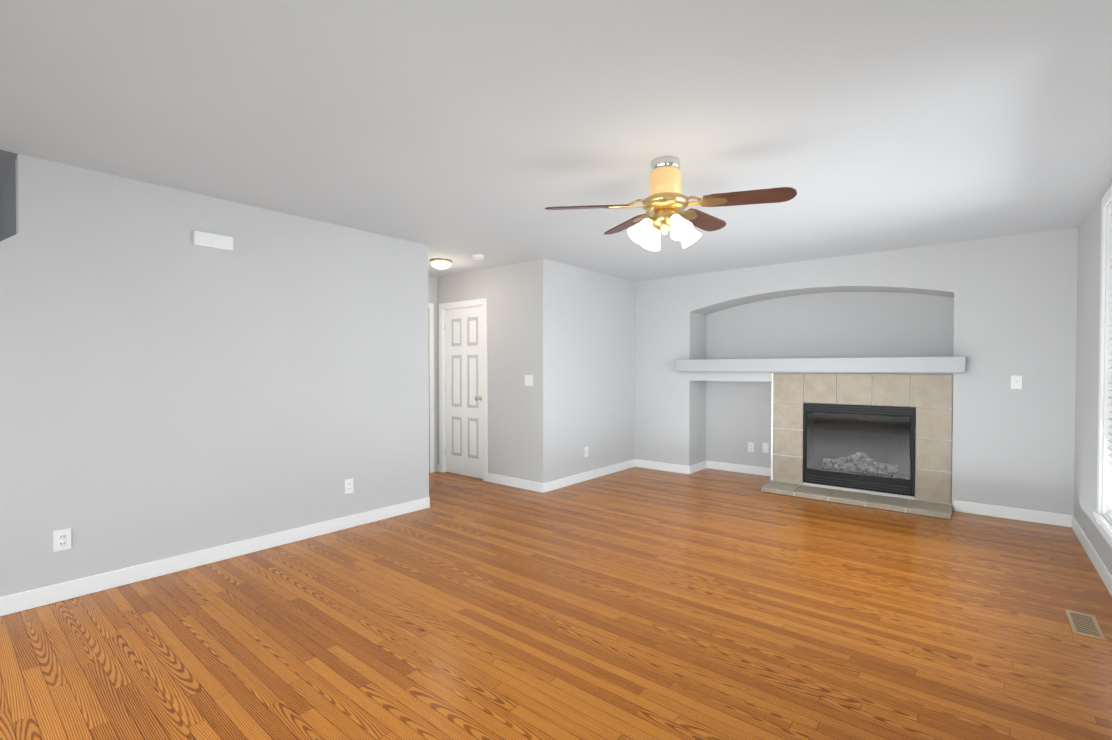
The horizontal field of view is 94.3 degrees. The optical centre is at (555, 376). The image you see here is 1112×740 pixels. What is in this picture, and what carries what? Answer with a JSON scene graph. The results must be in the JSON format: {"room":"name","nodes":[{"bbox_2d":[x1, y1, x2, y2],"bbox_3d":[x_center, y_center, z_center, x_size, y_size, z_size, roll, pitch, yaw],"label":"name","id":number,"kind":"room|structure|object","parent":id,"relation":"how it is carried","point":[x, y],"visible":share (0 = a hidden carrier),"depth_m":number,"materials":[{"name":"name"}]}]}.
{"room":"living room","nodes":[
{"label":"living room","id":0,"kind":"room"},
{"bbox_2d":[0,150,428,596],"bbox_3d":[-3.213,0.032,3.172,1.070,2.440,5.090,1,1,39],"label":"wall","id":1,"kind":"structure","parent":0,"point":[168,388],"depth_m":3.33,"materials":[{"name":"grey paint"}]},
{"bbox_2d":[53,528,70,551],"bbox_3d":[-2.761,0.916,2.886,0.010,0.116,0.072,1,1,39],"label":"outlet","id":2,"kind":"object","parent":1,"relation":"attached to","point":[62,539],"visible":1,"depth_m":2.88,"materials":[{"name":"white plastic"}]},
{"bbox_2d":[193,231,232,250],"bbox_3d":[-2.274,-0.897,3.429,0.038,0.090,0.220,1,1,39],"label":"door chime","id":3,"kind":"object","parent":1,"relation":"attached to","point":[211,240],"visible":1,"depth_m":3.41,"materials":[{"name":"white plastic"}]},
{"bbox_2d":[0,497,429,615],"bbox_3d":[-2.794,1.207,2.846,0.014,0.100,5.090,1,1,39],"label":"baseboard","id":4,"kind":"structure","parent":1,"relation":"attached to","point":[30,599],"depth_m":3.33,"materials":[{"name":"white wood"}]},
{"bbox_2d":[345,478,353,493],"bbox_3d":[-1.683,0.896,4.200,0.010,0.116,0.072,1,1,39],"label":"outlet","id":5,"kind":"object","parent":1,"relation":"attached to","point":[349,486],"visible":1,"depth_m":4.20,"materials":[{"name":"white plastic"}]},
{"bbox_2d":[428,276,437,471],"bbox_3d":[-1.876,-0.013,6.104,0.120,2.440,1.080,1,1,39],"label":"wall","id":6,"kind":"structure","parent":0,"point":[432,289],"depth_m":6.44,"materials":[{"name":"grey paint"}]},
{"bbox_2d":[428,310,428,358],"bbox_3d":[-1.815,0.192,6.056,0.078,2.015,0.790,1,1,39],"label":"door","id":7,"kind":"structure","parent":6,"relation":"in","point":[428,334],"depth_m":6.35,"materials":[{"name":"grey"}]},
{"bbox_2d":[428,303,433,472],"bbox_3d":[-1.824,0.157,6.063,0.016,2.102,0.944,1,1,39],"label":"door frame","id":8,"kind":"structure","parent":6,"relation":"attached to","point":[430,306],"depth_m":6.39,"materials":[{"name":"white wood"}]},
{"bbox_2d":[437,259,550,482],"bbox_3d":[-0.819,-0.012,6.013,1.870,2.440,0.120,1,1,39],"label":"wall","id":9,"kind":"structure","parent":0,"point":[517,296],"depth_m":5.62,"materials":[{"name":"grey paint"}]},
{"bbox_2d":[439,298,487,481],"bbox_3d":[-1.083,0.154,6.222,0.864,2.102,0.138,1,1,39],"label":"door frame","id":10,"kind":"structure","parent":9,"relation":"attached to","point":[443,307],"depth_m":6.33,"materials":[{"name":"white wood"}]},
{"bbox_2d":[445,306,482,478],"bbox_3d":[-1.116,0.190,6.182,0.710,2.015,0.113,1,1,39],"label":"hall door","id":11,"kind":"structure","parent":9,"relation":"in","point":[464,380],"depth_m":6.20,"materials":[{"name":"white wood"}]},
{"bbox_2d":[488,473,539,491],"bbox_3d":[-0.462,1.164,5.654,0.820,0.100,0.018,1,1,39],"label":"baseboard","id":12,"kind":"structure","parent":9,"relation":"attached to","point":[499,479],"depth_m":5.63,"materials":[{"name":"white wood"}]},
{"bbox_2d":[525,375,532,385],"bbox_3d":[-0.294,0.046,5.494,0.115,0.116,0.018,1,1,39],"label":"light switch","id":13,"kind":"object","parent":9,"relation":"attached to","point":[528,380],"visible":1,"depth_m":5.49,"materials":[{"name":"white plastic"}]},
{"bbox_2d":[0,467,1111,739],"bbox_3d":[-1.173,1.273,3.755,8.370,0.060,8.950,1,1,39],"label":"floor","id":14,"kind":"structure","parent":0,"point":[634,603],"depth_m":2.55,"materials":[{"name":"brown wood"}]},
{"bbox_2d":[761,373,952,518],"bbox_3d":[3.041,0.596,5.254,1.598,1.245,0.866,1,1,39],"label":"fireplace","id":15,"kind":"object","parent":14,"relation":"on","point":[881,451],"visible":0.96,"depth_m":5.11,"materials":[{"name":"beige tile"}]},
{"bbox_2d":[1065,609,1105,640],"bbox_3d":[2.678,1.257,2.615,0.110,0.007,0.310,1,1,39],"label":"floor vent","id":16,"kind":"object","parent":14,"relation":"in","point":[1084,624],"visible":1,"depth_m":2.60,"materials":[{"name":"brown metal"}]},
{"bbox_2d":[0,0,1111,281],"bbox_3d":[-1.173,-1.237,3.717,8.370,0.080,8.950,1,1,39],"label":"ceiling","id":17,"kind":"structure","parent":0,"point":[458,132],"depth_m":2.31,"materials":[{"name":"white paint"}]},
{"bbox_2d":[430,258,451,268],"bbox_3d":[-1.218,-1.180,5.469,0.236,0.087,0.236,1,1,39],"label":"hall ceiling light","id":18,"kind":"object","parent":17,"relation":"attached to","point":[438,263],"visible":1,"depth_m":5.39,"materials":[{"name":"white glass"}]},
{"bbox_2d":[471,254,484,259],"bbox_3d":[-0.787,-1.199,5.205,0.136,0.041,0.136,1,1,39],"label":"smoke detector","id":19,"kind":"object","parent":17,"relation":"attached to","point":[477,256],"visible":1,"depth_m":5.16,"materials":[{"name":"white plastic"}]},
{"bbox_2d":[545,156,796,250],"bbox_3d":[0.700,-0.953,2.951,1.211,0.464,1.063,1,1,39],"label":"ceiling fan","id":20,"kind":"object","parent":17,"relation":"hanging from","point":[665,203],"visible":1,"depth_m":2.79,"materials":[{"name":"brown wood"}]},
{"bbox_2d":[550,260,634,480],"bbox_3d":[0.444,-0.014,6.173,0.120,2.440,1.730,1,1,39],"label":"wall","id":21,"kind":"structure","parent":0,"point":[593,361],"depth_m":6.03,"materials":[{"name":"grey paint"}]},
{"bbox_2d":[584,447,587,456],"bbox_3d":[0.351,0.879,5.972,0.010,0.116,0.072,1,1,39],"label":"outlet","id":22,"kind":"object","parent":21,"relation":"attached to","point":[585,451],"visible":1,"depth_m":5.96,"materials":[{"name":"white plastic"}]},
{"bbox_2d":[540,459,635,492],"bbox_3d":[0.455,1.157,6.096,0.018,0.100,1.864,1,1,39],"label":"baseboard","id":23,"kind":"structure","parent":21,"relation":"attached to","point":[563,482],"depth_m":5.95,"materials":[{"name":"white wood"}]},
{"bbox_2d":[635,227,1077,515],"bbox_3d":[2.828,-0.007,5.738,4.360,2.440,0.620,1,1,39],"label":"wall","id":24,"kind":"structure","parent":0,"point":[997,312],"depth_m":5.17,"materials":[{"name":"grey paint"}]},
{"bbox_2d":[636,459,691,473],"bbox_3d":[1.346,1.150,6.563,0.764,0.100,0.018,1,1,39],"label":"baseboard","id":25,"kind":"structure","parent":24,"relation":"attached to","point":[676,468],"depth_m":6.53,"materials":[{"name":"white wood"}]},
{"bbox_2d":[692,461,707,472],"bbox_3d":[1.795,1.151,6.519,0.022,0.100,0.450,1,1,39],"label":"baseboard","id":26,"kind":"structure","parent":24,"relation":"attached to","point":[702,465],"depth_m":6.54,"materials":[{"name":"white wood"}]},
{"bbox_2d":[708,461,770,475],"bbox_3d":[2.324,1.152,6.406,0.976,0.100,0.014,1,1,39],"label":"baseboard","id":27,"kind":"structure","parent":24,"relation":"attached to","point":[739,468],"depth_m":6.43,"materials":[{"name":"white wood"}]},
{"bbox_2d":[748,442,753,451],"bbox_3d":[2.397,0.873,6.345,0.072,0.116,0.010,1,1,39],"label":"outlet","id":28,"kind":"object","parent":24,"relation":"attached to","point":[750,446],"visible":1,"depth_m":6.34,"materials":[{"name":"white plastic"}]},
{"bbox_2d":[762,443,768,452],"bbox_3d":[2.529,0.865,6.231,0.072,0.116,0.018,1,1,39],"label":"outlet","id":29,"kind":"object","parent":24,"relation":"attached to","point":[765,447],"visible":1,"depth_m":6.23,"materials":[{"name":"white plastic"}]},
{"bbox_2d":[677,356,965,373],"bbox_3d":[2.575,-0.112,5.458,2.760,0.153,0.128,1,1,39],"label":"mantel shelf","id":30,"kind":"object","parent":24,"relation":"attached to","point":[947,365],"visible":1,"depth_m":5.20,"materials":[{"name":"grey paint"}]},
{"bbox_2d":[954,500,1067,526],"bbox_3d":[3.911,1.182,4.456,0.756,0.100,0.018,1,1,39],"label":"baseboard","id":31,"kind":"structure","parent":24,"relation":"attached to","point":[1050,518],"depth_m":4.44,"materials":[{"name":"white wood"}]},
{"bbox_2d":[1011,375,1021,388],"bbox_3d":[3.941,0.053,4.414,0.072,0.116,0.018,1,1,39],"label":"light switch","id":32,"kind":"object","parent":24,"relation":"attached to","point":[1016,381],"visible":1,"depth_m":4.42,"materials":[{"name":"white plastic"}]},
{"bbox_2d":[1074,180,1111,574],"bbox_3d":[1.720,0.064,1.042,0.120,2.440,8.050,1,1,39],"label":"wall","id":33,"kind":"structure","parent":0,"point":[1087,368],"depth_m":3.70,"materials":[{"name":"grey paint"}]},
{"bbox_2d":[1068,515,1111,595],"bbox_3d":[1.668,1.233,1.102,0.014,0.100,8.050,1,1,39],"label":"baseboard","id":34,"kind":"structure","parent":33,"relation":"attached to","point":[1099,565],"depth_m":3.43,"materials":[{"name":"white wood"}]},
{"bbox_2d":[1093,185,1111,538],"bbox_3d":[2.792,-0.081,2.372,0.150,2.070,2.310,1,1,39],"label":"window","id":35,"kind":"structure","parent":33,"relation":"in","point":[1104,393],"depth_m":3.23,"materials":[{"name":"white"}]},
{"bbox_2d":[1106,206,1111,518],"bbox_3d":[2.784,-0.081,2.378,0.050,1.902,2.142,1,1,39],"label":"window blinds","id":36,"kind":"object","parent":35,"relation":"attached to","point":[1109,499],"visible":1,"depth_m":3.18,"materials":[{"name":"white plastic"}]}
]}

